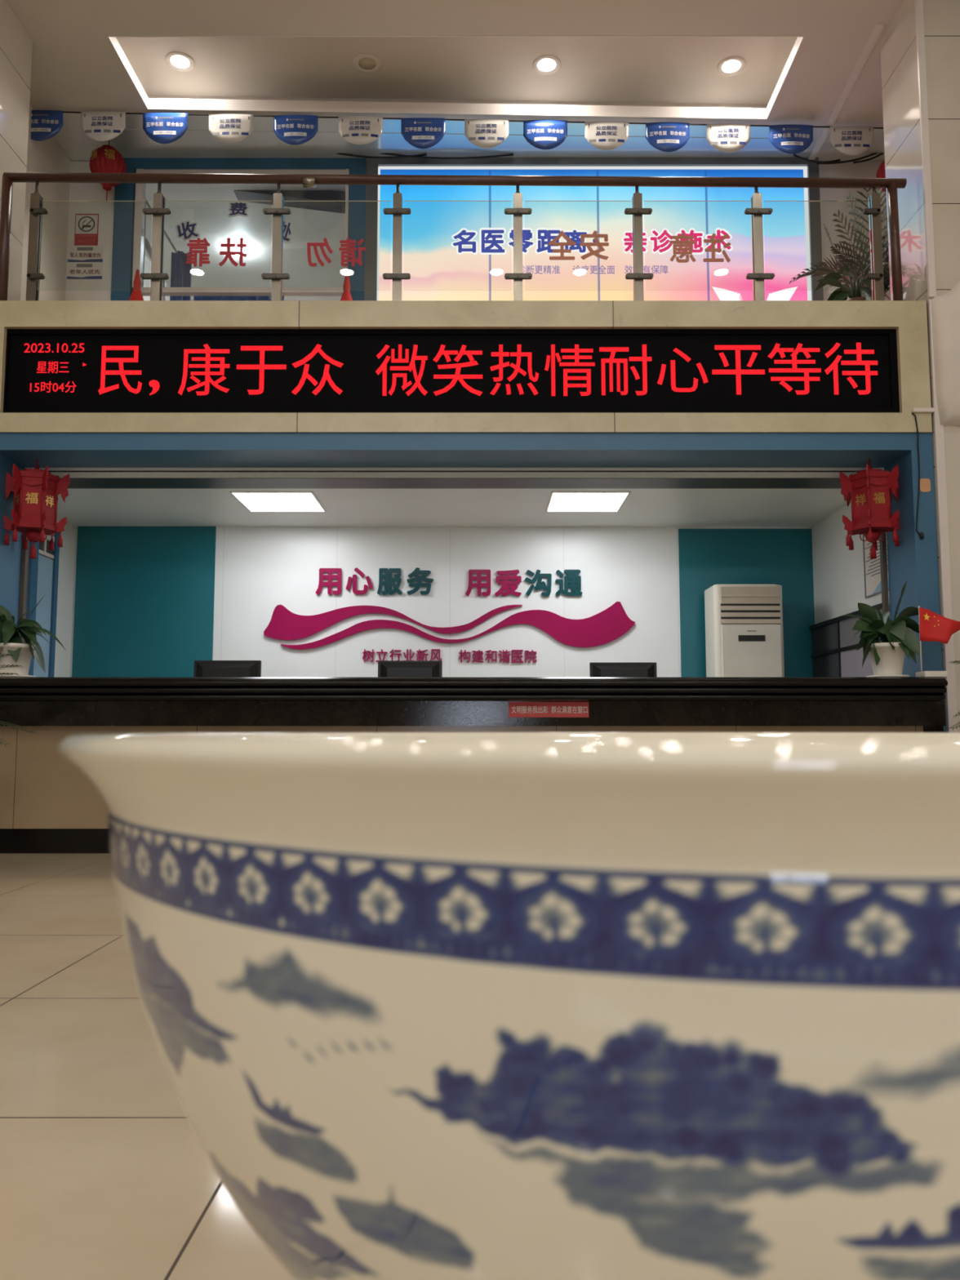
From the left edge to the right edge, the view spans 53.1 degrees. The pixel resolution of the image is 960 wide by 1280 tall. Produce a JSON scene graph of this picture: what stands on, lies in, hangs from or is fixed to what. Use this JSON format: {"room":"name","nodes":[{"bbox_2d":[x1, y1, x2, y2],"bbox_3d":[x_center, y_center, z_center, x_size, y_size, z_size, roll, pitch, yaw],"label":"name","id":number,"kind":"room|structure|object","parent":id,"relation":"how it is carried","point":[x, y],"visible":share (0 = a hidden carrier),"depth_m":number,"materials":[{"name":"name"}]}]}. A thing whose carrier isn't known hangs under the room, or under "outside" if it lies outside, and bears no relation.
{"room":"hospital interior","nodes":[
{"label":"hospital interior","id":0,"kind":"room"},
{"bbox_2d":[0,0,32,300],"bbox_3d":[-5.090,-3.594,7.267,3.020,2.447,0.600,0,-5,0],"label":"wall","id":1,"kind":"structure","parent":0,"point":[15,45],"depth_m":7.39,"materials":[{"name":"beige tile"}]},
{"bbox_2d":[0,642,35,675],"bbox_3d":[-3.137,0.136,6.436,0.278,0.209,0.278,0,-5,0],"label":"pot","id":2,"kind":"object","parent":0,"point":[22,652],"depth_m":6.34,"materials":[{"name":"white ceramic"}]},
{"bbox_2d":[20,104,71,300],"bbox_3d":[-4.020,-3.440,8.368,0.120,2.547,1.620,0,-5,0],"label":"wall","id":3,"kind":"structure","parent":0,"point":[43,156],"depth_m":8.85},
{"bbox_2d":[62,111,883,128],"bbox_3d":[-0.262,-4.667,8.611,8.172,0.010,0.012,0,-5,-2],"label":"bunting string","id":4,"kind":"object","parent":3,"relation":"attached to","point":[63,111],"visible":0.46,"depth_m":8.61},
{"bbox_2d":[31,110,62,141],"bbox_3d":[-3.885,-4.536,8.475,0.396,0.285,0.026,0,-5,0],"label":"pennant","id":5,"kind":"object","parent":4,"relation":"hanging from","point":[45,124],"visible":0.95,"depth_m":8.47,"materials":[{"name":"blue plastic"}]},
{"bbox_2d":[80,111,125,141],"bbox_3d":[-3.337,-4.542,8.494,0.396,0.271,0.022,0,-5,0],"label":"pennant","id":6,"kind":"object","parent":4,"relation":"hanging from","point":[98,126],"visible":1,"depth_m":8.49,"materials":[{"name":"white plastic"}]},
{"bbox_2d":[142,112,187,143],"bbox_3d":[-2.794,-4.533,8.510,0.396,0.285,0.023,0,-5,0],"label":"pennant","id":7,"kind":"object","parent":4,"relation":"hanging from","point":[160,127],"visible":1,"depth_m":8.51,"materials":[{"name":"blue plastic"}]},
{"bbox_2d":[208,113,253,143],"bbox_3d":[-2.213,-4.538,8.528,0.396,0.271,0.024,0,-5,0],"label":"pennant","id":8,"kind":"object","parent":4,"relation":"hanging from","point":[230,128],"visible":1,"depth_m":8.53,"materials":[{"name":"white plastic"}]},
{"bbox_2d":[273,115,318,145],"bbox_3d":[-1.641,-4.530,8.541,0.396,0.285,0.032,0,-5,0],"label":"pennant","id":9,"kind":"object","parent":4,"relation":"hanging from","point":[294,130],"visible":1,"depth_m":8.54,"materials":[{"name":"blue plastic"}]},
{"bbox_2d":[338,115,382,144],"bbox_3d":[-1.067,-4.536,8.559,0.396,0.271,0.032,0,-5,0],"label":"pennant","id":10,"kind":"object","parent":4,"relation":"hanging from","point":[357,130],"visible":1,"depth_m":8.55,"materials":[{"name":"white plastic"}]},
{"bbox_2d":[400,117,445,148],"bbox_3d":[-0.508,-4.526,8.580,0.396,0.285,0.022,0,-5,0],"label":"pennant","id":11,"kind":"object","parent":4,"relation":"hanging from","point":[419,132],"visible":1,"depth_m":8.58,"materials":[{"name":"blue plastic"}]},
{"bbox_2d":[464,119,508,148],"bbox_3d":[0.060,-4.532,8.598,0.396,0.271,0.022,0,-5,0],"label":"pennant","id":12,"kind":"object","parent":4,"relation":"hanging from","point":[482,133],"visible":1,"depth_m":8.60,"materials":[{"name":"white plastic"}]},
{"bbox_2d":[523,120,567,149],"bbox_3d":[0.588,-4.524,8.609,0.396,0.285,0.031,0,-5,0],"label":"pennant","id":13,"kind":"object","parent":4,"relation":"hanging from","point":[540,134],"visible":1,"depth_m":8.61,"materials":[{"name":"blue plastic"}]},
{"bbox_2d":[584,120,628,150],"bbox_3d":[1.142,-4.529,8.630,0.396,0.271,0.025,0,-5,0],"label":"pennant","id":14,"kind":"object","parent":4,"relation":"hanging from","point":[602,135],"visible":1,"depth_m":8.63,"materials":[{"name":"white plastic"}]},
{"bbox_2d":[645,122,689,151],"bbox_3d":[1.692,-4.521,8.643,0.396,0.285,0.031,0,-5,0],"label":"pennant","id":15,"kind":"object","parent":4,"relation":"hanging from","point":[663,136],"visible":1,"depth_m":8.64,"materials":[{"name":"blue plastic"}]},
{"bbox_2d":[706,123,750,152],"bbox_3d":[2.244,-4.526,8.665,0.396,0.271,0.023,0,-5,0],"label":"pennant","id":16,"kind":"object","parent":4,"relation":"hanging from","point":[724,137],"visible":1,"depth_m":8.66,"materials":[{"name":"white plastic"}]},
{"bbox_2d":[768,124,813,154],"bbox_3d":[2.817,-4.517,8.676,0.396,0.285,0.035,0,-5,0],"label":"pennant","id":17,"kind":"object","parent":4,"relation":"hanging from","point":[793,139],"visible":1,"depth_m":8.67,"materials":[{"name":"blue plastic"}]},
{"bbox_2d":[830,125,873,155],"bbox_3d":[3.374,-4.522,8.700,0.396,0.271,0.022,0,-5,0],"label":"pennant","id":18,"kind":"object","parent":4,"relation":"hanging from","point":[849,140],"visible":1,"depth_m":8.70,"materials":[{"name":"white plastic"}]},
{"bbox_2d":[53,517,75,676],"bbox_3d":[-3.820,0.204,7.966,0.100,2.700,1.740,0,-5,0],"label":"wall","id":19,"kind":"structure","parent":0,"point":[67,553],"depth_m":8.74,"materials":[{"name":"white paint"}]},
{"bbox_2d":[24,532,60,676],"bbox_3d":[-3.745,0.295,8.131,0.050,2.550,0.510,0,-5,0],"label":"window","id":20,"kind":"structure","parent":19,"relation":"in","point":[43,571],"depth_m":8.24,"materials":[{"name":"glass"}]},
{"bbox_2d":[0,853,293,1279],"bbox_3d":[0.000,0.927,0.676,13.000,0.100,16.520,0,-5,0],"label":"floor","id":21,"kind":"structure","parent":0,"point":[105,1175],"depth_m":1.99,"materials":[{"name":"tile"}]},
{"bbox_2d":[0,653,35,746],"bbox_3d":[-3.432,0.693,5.447,1.439,1.258,1.169,-4,-7,38],"label":"potted palm","id":22,"kind":"object","parent":21,"relation":"on","point":[15,665],"visible":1,"depth_m":5.50,"materials":[{"name":"green plant"}]},
{"bbox_2d":[17,532,889,643],"bbox_3d":[-0.193,0.126,7.124,6.464,2.699,0.050,0,-5,0],"label":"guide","id":23,"kind":"object","parent":21,"relation":"on","point":[24,553],"depth_m":7.16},
{"bbox_2d":[0,676,947,853],"bbox_3d":[-1.653,0.846,6.524,9.495,1.153,0.770,0,-5,0],"label":"reception counter","id":24,"kind":"object","parent":21,"relation":"on","point":[47,805],"depth_m":6.34,"materials":[{"name":"black stone"}]},
{"bbox_2d":[0,595,66,676],"bbox_3d":[-3.094,-0.027,6.449,0.617,0.570,0.354,0,-5,0],"label":"peace lily","id":25,"kind":"object","parent":24,"relation":"on","point":[11,634],"visible":0.94,"depth_m":6.38,"materials":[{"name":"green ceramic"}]},
{"bbox_2d":[508,702,588,717],"bbox_3d":[0.454,0.460,6.342,0.529,0.101,0.004,0,-5,0],"label":"label","id":26,"kind":"object","parent":24,"relation":"attached to","point":[516,709],"visible":1,"depth_m":6.34,"materials":[{"name":"plastic"}]},
{"bbox_2d":[841,581,919,676],"bbox_3d":[2.714,-0.071,6.473,0.544,0.663,0.306,-1,-5,11],"label":"potted plant","id":27,"kind":"object","parent":24,"relation":"on","point":[898,637],"visible":0.98,"depth_m":6.38,"materials":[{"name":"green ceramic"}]},
{"bbox_2d":[915,605,959,677],"bbox_3d":[3.064,0.011,6.347,0.330,0.476,0.140,0,-5,0],"label":"desk flag","id":28,"kind":"object","parent":24,"relation":"on","point":[933,627],"visible":0.95,"depth_m":6.34,"materials":[{"name":"red fabric"}]},
{"bbox_2d":[704,584,784,676],"bbox_3d":[2.364,0.563,8.465,0.637,2.079,0.398,0,-5,0],"label":"air conditioner","id":29,"kind":"object","parent":21,"relation":"on","point":[744,633],"visible":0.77,"depth_m":8.34,"materials":[{"name":"beige plastic"}]},
{"bbox_2d":[720,586,780,604],"bbox_3d":[2.355,-0.390,8.365,0.516,0.152,0.020,0,-5,0],"label":"grille","id":30,"kind":"object","parent":29,"relation":"attached to","point":[728,595],"depth_m":8.36,"materials":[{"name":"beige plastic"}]},
{"bbox_2d":[808,603,882,676],"bbox_3d":[3.059,0.674,7.972,0.049,1.765,1.600,0,-5,0],"label":"cabinet","id":31,"kind":"object","parent":21,"relation":"on","point":[834,646],"visible":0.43,"depth_m":8.15,"materials":[{"name":"grey fabric"}]},
{"bbox_3d":[0.138,0.641,0.528,0.440,0.457,0.440,0,-5,0],"label":"stand","id":32,"kind":"object","parent":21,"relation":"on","visible":0},
{"bbox_2d":[57,732,959,1279],"bbox_3d":[0.138,0.235,0.567,0.723,0.358,0.723,-1,-6,13],"label":"porcelain bowl","id":33,"kind":"object","parent":32,"relation":"on","point":[421,1006],"visible":1,"depth_m":0.27,"materials":[{"name":"ceramic"}]},
{"bbox_3d":[-0.191,1.094,7.064,6.218,0.760,0.330,0,-5,0],"label":"office desk","id":34,"kind":"object","parent":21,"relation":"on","visible":0},
{"bbox_2d":[193,660,261,676],"bbox_3d":[-1.873,0.430,7.078,0.494,0.564,0.175,0,-5,0],"label":"monitor","id":35,"kind":"object","parent":34,"relation":"on","point":[202,668],"visible":0.27,"depth_m":7.09,"materials":[{"name":"black plastic"}]},
{"bbox_2d":[377,660,442,676],"bbox_3d":[-0.519,0.432,7.078,0.474,0.562,0.175,0,-5,0],"label":"monitor","id":36,"kind":"object","parent":34,"relation":"on","point":[385,668],"visible":0.22,"depth_m":7.09,"materials":[{"name":"black plastic"}]},
{"bbox_2d":[589,662,657,676],"bbox_3d":[1.062,0.438,7.077,0.494,0.549,0.175,0,-5,0],"label":"monitor","id":37,"kind":"object","parent":34,"relation":"on","point":[596,668],"visible":0.21,"depth_m":7.09,"materials":[{"name":"black plastic"}]},
{"bbox_2d":[131,168,349,300],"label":"window","id":38,"kind":"structure","parent":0,"point":[215,225],"depth_m":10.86,"materials":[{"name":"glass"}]},
{"bbox_2d":[142,199,177,300],"bbox_3d":[-3.218,-3.247,9.598,0.387,2.392,0.094,0,-5,0],"label":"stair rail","id":39,"kind":"object","parent":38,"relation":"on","point":[147,246],"visible":0.38,"depth_m":9.64,"materials":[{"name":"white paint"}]},
{"bbox_2d":[169,250,191,300],"bbox_3d":[-2.952,-2.963,9.439,0.216,1.777,0.086,0,-5,0],"label":"curtain","id":40,"kind":"object","parent":38,"relation":"hanging from","point":[180,271],"visible":0.34,"depth_m":9.50,"materials":[{"name":"blue fabric"}]},
{"bbox_2d":[193,296,284,300],"bbox_3d":[-2.391,-2.757,9.470,0.902,1.371,0.086,0,-5,0],"label":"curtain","id":41,"kind":"object","parent":38,"relation":"hanging from","point":[195,298],"visible":0.02,"depth_m":9.53,"materials":[{"name":"blue fabric"}]},
{"bbox_2d":[233,190,345,213],"bbox_3d":[-2.391,-4.655,9.998,2.311,0.383,0.200,0,-5,0],"label":"duct","id":42,"kind":"object","parent":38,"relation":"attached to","point":[242,195],"visible":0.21,"depth_m":9.91,"materials":[{"name":"metal"}]},
{"bbox_2d":[25,467,884,526],"bbox_3d":[-0.340,-1.185,8.146,7.260,0.100,1.840,0,-5,0],"label":"ceiling","id":43,"kind":"structure","parent":0,"point":[82,507],"depth_m":7.95,"materials":[{"name":"paint"}]},
{"bbox_2d":[229,491,326,511],"bbox_3d":[-1.663,-1.146,7.982,0.667,0.008,0.690,0,-5,0],"label":"recessed light","id":44,"kind":"object","parent":43,"relation":"in","point":[253,501],"visible":1,"depth_m":7.95,"materials":[{"name":"white"}]},
{"bbox_2d":[545,491,631,511],"bbox_3d":[0.884,-1.146,7.982,0.636,0.008,0.690,0,-5,0],"label":"recessed light","id":45,"kind":"object","parent":43,"relation":"in","point":[558,501],"visible":1,"depth_m":7.95,"materials":[{"name":"white"}]},
{"bbox_2d":[5,0,904,161],"bbox_3d":[0.000,-5.688,1.246,13.000,0.600,16.420,0,-5,0],"label":"ceiling","id":46,"kind":"structure","parent":0,"point":[75,67],"depth_m":8.31,"materials":[{"name":"paint"}]},
{"bbox_2d":[89,140,126,200],"bbox_3d":[-3.448,-4.358,8.895,0.321,0.622,0.322,0,-5,0],"label":"lantern","id":47,"kind":"object","parent":46,"relation":"hanging from","point":[105,158],"visible":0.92,"depth_m":8.78,"materials":[{"name":"red fabric"}]},
{"bbox_2d":[164,51,195,71],"bbox_3d":[-2.623,-5.053,8.392,0.250,0.012,0.250,0,-5,0],"label":"recessed light","id":48,"kind":"object","parent":46,"relation":"in","point":[180,61],"visible":1,"depth_m":8.39,"materials":[{"name":"white paint"}]},
{"bbox_2d":[352,53,381,74],"bbox_3d":[-0.988,-5.050,8.417,0.250,0.012,0.250,0,-5,0],"label":"recessed light","id":49,"kind":"object","parent":46,"relation":"in","point":[366,61],"visible":1,"depth_m":8.41,"materials":[{"name":"white paint"}]},
{"bbox_2d":[107,35,804,119],"bbox_3d":[-0.183,-4.790,8.137,5.545,0.103,1.043,0,-5,0],"label":"ceiling light strip","id":50,"kind":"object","parent":46,"relation":"attached to","point":[164,104],"depth_m":8.56,"materials":[{"name":"white paint"}]},
{"bbox_2d":[532,54,560,75],"bbox_3d":[0.586,-5.049,8.434,0.250,0.012,0.250,0,-5,0],"label":"recessed light","id":51,"kind":"object","parent":46,"relation":"in","point":[545,64],"visible":1,"depth_m":8.43,"materials":[{"name":"white paint"}]},
{"bbox_2d":[336,152,884,164],"bbox_3d":[1.141,-4.627,9.172,5.473,0.170,0.018,0,-5,0],"label":"cables","id":52,"kind":"object","parent":46,"relation":"hanging from","point":[394,155],"visible":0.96,"depth_m":9.16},
{"bbox_2d":[716,56,746,76],"bbox_3d":[2.213,-5.047,8.451,0.250,0.012,0.250,0,-5,0],"label":"recessed light","id":53,"kind":"object","parent":46,"relation":"in","point":[730,64],"visible":1,"depth_m":8.44,"materials":[{"name":"white paint"}]},
{"bbox_2d":[875,160,886,192],"bbox_3d":[3.760,-4.304,8.740,0.291,0.757,0.291,0,-5,0],"label":"lantern","id":54,"kind":"object","parent":46,"relation":"hanging from","point":[881,173],"visible":0.06,"depth_m":8.69,"materials":[{"name":"red fabric"}]},
{"bbox_2d":[0,432,945,732],"bbox_3d":[-1.653,-0.003,6.880,9.695,2.911,0.460,0,-5,0],"label":"frame","id":55,"kind":"structure","parent":0,"point":[914,562],"depth_m":6.79,"materials":[{"name":"blue metal"}]},
{"bbox_2d":[4,458,70,559],"bbox_3d":[-3.229,-0.996,6.973,0.405,0.817,0.455,5,-7,-44],"label":"lantern","id":56,"kind":"object","parent":55,"relation":"attached to","point":[36,491],"visible":0.99,"depth_m":6.89,"materials":[{"name":"red fabric"}]},
{"bbox_2d":[0,300,932,432],"bbox_3d":[-1.650,-1.931,6.961,9.700,0.962,0.300,0,-5,0],"label":"stone surround","id":57,"kind":"object","parent":55,"relation":"on","point":[908,317],"visible":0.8,"depth_m":6.84,"materials":[{"name":"stone"}]},
{"bbox_2d":[3,328,899,413],"bbox_3d":[-0.214,-1.911,6.909,6.393,0.627,0.120,0,-5,0],"label":"led display","id":58,"kind":"object","parent":57,"relation":"attached to","point":[47,371],"visible":1,"depth_m":6.87,"materials":[{"name":"black"}]},
{"bbox_2d":[0,172,906,300],"bbox_3d":[-0.193,-2.922,6.996,6.618,1.020,0.098,0,-5,0],"label":"balustrade","id":59,"kind":"object","parent":57,"relation":"on","point":[37,210],"visible":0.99,"depth_m":6.99,"materials":[{"name":"silver metal"}]},
{"bbox_2d":[911,407,934,413],"bbox_3d":[3.127,-1.620,6.769,0.152,0.031,0.026,0,-5,0],"label":"conduit cover","id":60,"kind":"object","parent":57,"relation":"attached to","point":[915,410],"visible":1,"depth_m":6.76,"materials":[{"name":"white paint"}]},
{"bbox_2d":[839,458,899,559],"bbox_3d":[2.842,-0.996,6.973,0.455,0.817,0.411,0,-5,0],"label":"lantern","id":61,"kind":"object","parent":55,"relation":"attached to","point":[869,491],"visible":1,"depth_m":6.87,"materials":[{"name":"red fabric"}]},
{"bbox_2d":[911,412,924,538],"bbox_3d":[3.071,-1.155,6.739,0.056,0.904,0.033,0,-5,0],"label":"loose cable","id":62,"kind":"object","parent":55,"relation":"hanging from","point":[922,535],"visible":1,"depth_m":6.74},
{"bbox_2d":[920,478,930,492],"bbox_3d":[3.129,-1.088,6.750,0.074,0.096,0.005,0,-5,0],"label":"sticker","id":63,"kind":"object","parent":55,"relation":"attached to","point":[925,483],"visible":1,"depth_m":6.75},
{"bbox_2d":[65,161,890,676],"bbox_3d":[0.000,-1.590,9.077,8.140,6.482,0.162,0,-5,0],"label":"wall","id":64,"kind":"structure","parent":0,"point":[258,570],"depth_m":8.90,"materials":[{"name":"paint"}]},
{"bbox_2d":[66,262,102,279],"bbox_3d":[-3.780,-3.534,9.186,0.336,0.168,0.008,0,-5,0],"label":"notice","id":65,"kind":"object","parent":64,"relation":"attached to","point":[76,270],"visible":1,"depth_m":9.18,"materials":[{"name":"white"}]},
{"bbox_2d":[67,245,102,262],"bbox_3d":[-3.780,-3.701,9.201,0.336,0.165,0.008,0,-5,0],"label":"notice","id":66,"kind":"object","parent":64,"relation":"attached to","point":[75,253],"visible":1,"depth_m":9.20,"materials":[{"name":"white"}]},
{"bbox_2d":[74,213,98,245],"bbox_3d":[-3.781,-3.942,9.223,0.225,0.322,0.011,0,-5,0],"label":"no smoking sign","id":67,"kind":"object","parent":64,"relation":"attached to","point":[86,225],"visible":1,"depth_m":9.22,"materials":[{"name":"plastic"}]},
{"bbox_2d":[110,157,365,300],"bbox_3d":[-2.740,-3.394,9.212,3.289,2.612,0.170,0,-5,0],"label":"window surround","id":68,"kind":"object","parent":64,"relation":"attached to","point":[123,211],"visible":0.29,"depth_m":9.21,"materials":[{"name":"blue paint"}]},
{"bbox_2d":[315,568,342,595],"bbox_3d":[-1.401,-0.540,8.894,0.238,0.250,0.030,0,-5,0],"label":"slogan character","id":69,"kind":"object","parent":64,"relation":"attached to","point":[330,576],"visible":1,"depth_m":8.88,"materials":[{"name":"plastic"}]},
{"bbox_2d":[345,567,373,594],"bbox_3d":[-1.117,-0.546,8.895,0.251,0.250,0.030,0,-5,0],"label":"slogan character","id":70,"kind":"object","parent":64,"relation":"attached to","point":[357,571],"visible":1,"depth_m":8.88,"materials":[{"name":"plastic"}]},
{"bbox_2d":[362,648,374,662],"bbox_3d":[-1.026,0.143,8.835,0.109,0.117,0.020,0,-5,0],"label":"motto character","id":71,"kind":"object","parent":64,"relation":"attached to","point":[368,651],"visible":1,"depth_m":8.83,"materials":[{"name":"plastic"}]},
{"bbox_2d":[377,568,402,595],"bbox_3d":[-0.835,-0.540,8.894,0.233,0.250,0.030,0,-5,0],"label":"slogan character","id":72,"kind":"object","parent":64,"relation":"attached to","point":[389,580],"visible":1,"depth_m":8.88,"materials":[{"name":"teal plastic"}]},
{"bbox_2d":[263,604,522,639],"bbox_3d":[-0.800,-0.163,8.857,2.381,0.328,0.026,0,-5,0],"label":"ribbon emblem","id":73,"kind":"object","parent":64,"relation":"attached to","point":[284,624],"visible":1,"depth_m":8.85,"materials":[{"name":"plastic"}]},
{"bbox_2d":[403,648,414,660],"bbox_3d":[-0.654,0.143,8.835,0.110,0.117,0.020,0,-5,0],"label":"motto character","id":74,"kind":"object","parent":64,"relation":"attached to","point":[411,655],"visible":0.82,"depth_m":8.83,"materials":[{"name":"plastic"}]},
{"bbox_2d":[406,567,434,595],"bbox_3d":[-0.554,-0.543,8.894,0.252,0.256,0.030,0,-5,0],"label":"slogan character","id":75,"kind":"object","parent":64,"relation":"attached to","point":[416,572],"visible":1,"depth_m":8.88,"materials":[{"name":"teal plastic"}]},
{"bbox_2d":[416,648,428,660],"bbox_3d":[-0.530,0.143,8.835,0.110,0.117,0.020,0,-5,0],"label":"motto character","id":76,"kind":"object","parent":64,"relation":"attached to","point":[419,656],"visible":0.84,"depth_m":8.83,"materials":[{"name":"plastic"}]},
{"bbox_2d":[430,648,441,660],"bbox_3d":[-0.406,0.143,8.835,0.110,0.117,0.020,0,-5,0],"label":"motto character","id":77,"kind":"object","parent":64,"relation":"attached to","point":[432,650],"visible":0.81,"depth_m":8.83,"materials":[{"name":"plastic"}]},
{"bbox_2d":[280,601,635,649],"bbox_3d":[-0.203,-0.133,8.854,3.266,0.444,0.026,0,-5,0],"label":"ribbon emblem","id":78,"kind":"object","parent":64,"relation":"attached to","point":[606,626],"visible":1,"depth_m":8.84,"materials":[{"name":"plastic"}]},
{"bbox_2d":[458,649,470,662],"bbox_3d":[-0.142,0.149,8.835,0.108,0.117,0.020,0,-5,0],"label":"motto character","id":79,"kind":"object","parent":64,"relation":"attached to","point":[460,652],"visible":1,"depth_m":8.82,"materials":[{"name":"plastic"}]},
{"bbox_2d":[471,649,483,662],"bbox_3d":[-0.021,0.149,8.835,0.108,0.117,0.020,0,-5,0],"label":"motto character","id":80,"kind":"object","parent":64,"relation":"attached to","point":[478,656],"visible":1,"depth_m":8.82,"materials":[{"name":"plastic"}]},
{"bbox_2d":[465,569,490,596],"bbox_3d":[-0.018,-0.527,8.893,0.235,0.250,0.030,0,-5,0],"label":"slogan character","id":81,"kind":"object","parent":64,"relation":"attached to","point":[479,578],"visible":1,"depth_m":8.88,"materials":[{"name":"plastic"}]},
{"bbox_2d":[484,649,497,662],"bbox_3d":[0.101,0.149,8.835,0.108,0.117,0.020,0,-5,0],"label":"motto character","id":82,"kind":"object","parent":64,"relation":"attached to","point":[488,655],"visible":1,"depth_m":8.82,"materials":[{"name":"plastic"}]},
{"bbox_2d":[497,649,510,662],"bbox_3d":[0.223,0.149,8.835,0.109,0.117,0.020,0,-5,0],"label":"motto character","id":83,"kind":"object","parent":64,"relation":"attached to","point":[506,655],"visible":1,"depth_m":8.82,"materials":[{"name":"plastic"}]},
{"bbox_2d":[494,569,521,596],"bbox_3d":[0.260,-0.527,8.893,0.248,0.250,0.030,0,-5,0],"label":"slogan character","id":84,"kind":"object","parent":64,"relation":"attached to","point":[508,581],"visible":1,"depth_m":8.88,"materials":[{"name":"plastic"}]},
{"bbox_2d":[511,649,523,662],"bbox_3d":[0.345,0.149,8.835,0.109,0.117,0.020,0,-5,0],"label":"motto character","id":85,"kind":"object","parent":64,"relation":"attached to","point":[517,656],"visible":1,"depth_m":8.82,"materials":[{"name":"plastic"}]},
{"bbox_2d":[524,649,536,662],"bbox_3d":[0.467,0.149,8.835,0.109,0.117,0.020,0,-5,0],"label":"motto character","id":86,"kind":"object","parent":64,"relation":"attached to","point":[526,651],"visible":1,"depth_m":8.83,"materials":[{"name":"plastic"}]},
{"bbox_2d":[524,569,551,596],"bbox_3d":[0.538,-0.527,8.893,0.249,0.250,0.030,0,-5,0],"label":"slogan character","id":87,"kind":"object","parent":64,"relation":"attached to","point":[537,575],"visible":1,"depth_m":8.88,"materials":[{"name":"teal plastic"}]},
{"bbox_2d":[555,569,582,595],"bbox_3d":[0.823,-0.527,8.893,0.250,0.250,0.030,0,-5,0],"label":"slogan character","id":88,"kind":"object","parent":64,"relation":"attached to","point":[571,580],"visible":1,"depth_m":8.88,"materials":[{"name":"teal plastic"}]},
{"bbox_2d":[364,157,823,300],"bbox_3d":[1.080,-3.417,9.199,4.353,2.657,0.160,0,-5,0],"label":"metal frame","id":89,"kind":"object","parent":64,"relation":"attached to","point":[371,164],"visible":0.45,"depth_m":9.23,"materials":[{"name":"metal"}]},
{"bbox_2d":[377,166,811,300],"bbox_3d":[1.085,-3.501,9.222,4.138,2.128,0.130,0,-5,0],"label":"billboard","id":90,"kind":"object","parent":64,"relation":"attached to","point":[453,251],"visible":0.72,"depth_m":9.20,"materials":[{"name":"multicoloured"}]},
{"bbox_2d":[808,24,884,159],"bbox_3d":[3.156,-4.708,8.385,0.060,0.020,1.801,0,-5,2],"label":"trim","id":91,"kind":"structure","parent":64,"relation":"attached to","point":[878,28],"depth_m":8.20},
{"bbox_2d":[811,502,889,624],"bbox_3d":[3.140,0.204,7.966,0.100,2.700,1.740,0,-5,0],"label":"wall","id":92,"kind":"structure","parent":0,"point":[838,575],"depth_m":8.33,"materials":[{"name":"white paint"}]},
{"bbox_2d":[862,532,888,598],"bbox_3d":[3.084,-0.639,7.425,0.012,0.562,0.553,0,-5,0],"label":"poster","id":93,"kind":"object","parent":92,"relation":"attached to","point":[872,567],"visible":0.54,"depth_m":7.56,"materials":[{"name":"grey paper"}]},
{"bbox_2d":[869,642,905,675],"bbox_3d":[2.731,0.133,6.436,0.243,0.214,0.243,0,-5,0],"label":"pot","id":94,"kind":"object","parent":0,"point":[886,658],"depth_m":6.35,"materials":[{"name":"white ceramic"}]},
{"bbox_2d":[880,0,959,732],"bbox_3d":[4.900,-1.681,7.082,3.400,6.290,0.612,0,-5,0],"label":"wall","id":95,"kind":"structure","parent":0,"point":[941,18],"depth_m":7.01,"materials":[{"name":"beige tile"}]},
{"bbox_2d":[914,0,957,732],"bbox_3d":[3.230,-1.710,6.778,0.060,6.290,0.022,0,-5,0],"label":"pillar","id":96,"kind":"structure","parent":95,"relation":"attached to","point":[941,490],"depth_m":6.76,"materials":[{"name":"white paint"}]},
{"bbox_2d":[931,280,959,426],"bbox_3d":[3.444,-2.103,6.770,0.471,1.201,0.109,0,-5,0],"label":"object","id":97,"kind":"object","parent":95,"relation":"attached to","point":[945,308],"visible":1,"depth_m":6.73,"materials":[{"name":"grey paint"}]},
{"bbox_3d":[-0.090,-2.122,8.033,8.180,0.140,2.040,0,-5,0],"label":"floor","id":98,"kind":"structure","parent":0,"visible":0},
{"bbox_2d":[128,269,143,300],"bbox_3d":[-3.176,-2.778,8.848,0.317,1.318,0.320,5,-7,-41],"label":"cone","id":99,"kind":"object","parent":98,"relation":"on","point":[136,295],"visible":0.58,"depth_m":8.86,"materials":[{"name":"plastic"}]},
{"bbox_2d":[340,272,352,300],"bbox_3d":[-1.234,-2.762,8.846,0.317,1.285,0.320,5,-7,-41],"label":"cone","id":100,"kind":"object","parent":98,"relation":"on","point":[346,295],"visible":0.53,"depth_m":8.86,"materials":[{"name":"plastic"}]},
{"bbox_2d":[789,187,889,297],"bbox_3d":[3.153,-3.097,8.078,1.052,1.810,0.553,0,-5,0],"label":"potted palm","id":101,"kind":"object","parent":98,"relation":"on","point":[823,270],"visible":0.34,"depth_m":8.07,"materials":[{"name":"green plant"}]},
{"bbox_2d":[814,262,890,300],"bbox_3d":[2.915,-2.585,7.460,0.582,0.674,0.446,-2,-6,22],"label":"rubber plant","id":102,"kind":"object","parent":98,"relation":"on","point":[859,292],"visible":0.44,"depth_m":7.46,"materials":[{"name":"green plant"}]},
{"bbox_3d":[-0.193,-1.324,7.401,6.464,0.144,0.310,0,-5,0],"label":"rail","id":103,"kind":"object","parent":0,"visible":0},
{"bbox_2d":[49,471,857,488],"bbox_3d":[-0.193,-1.232,7.387,6.464,0.057,0.320,0,-5,0],"label":"rail","id":104,"kind":"object","parent":103,"relation":"attached to","point":[74,482],"visible":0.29,"depth_m":7.37,"materials":[{"name":"metal"}]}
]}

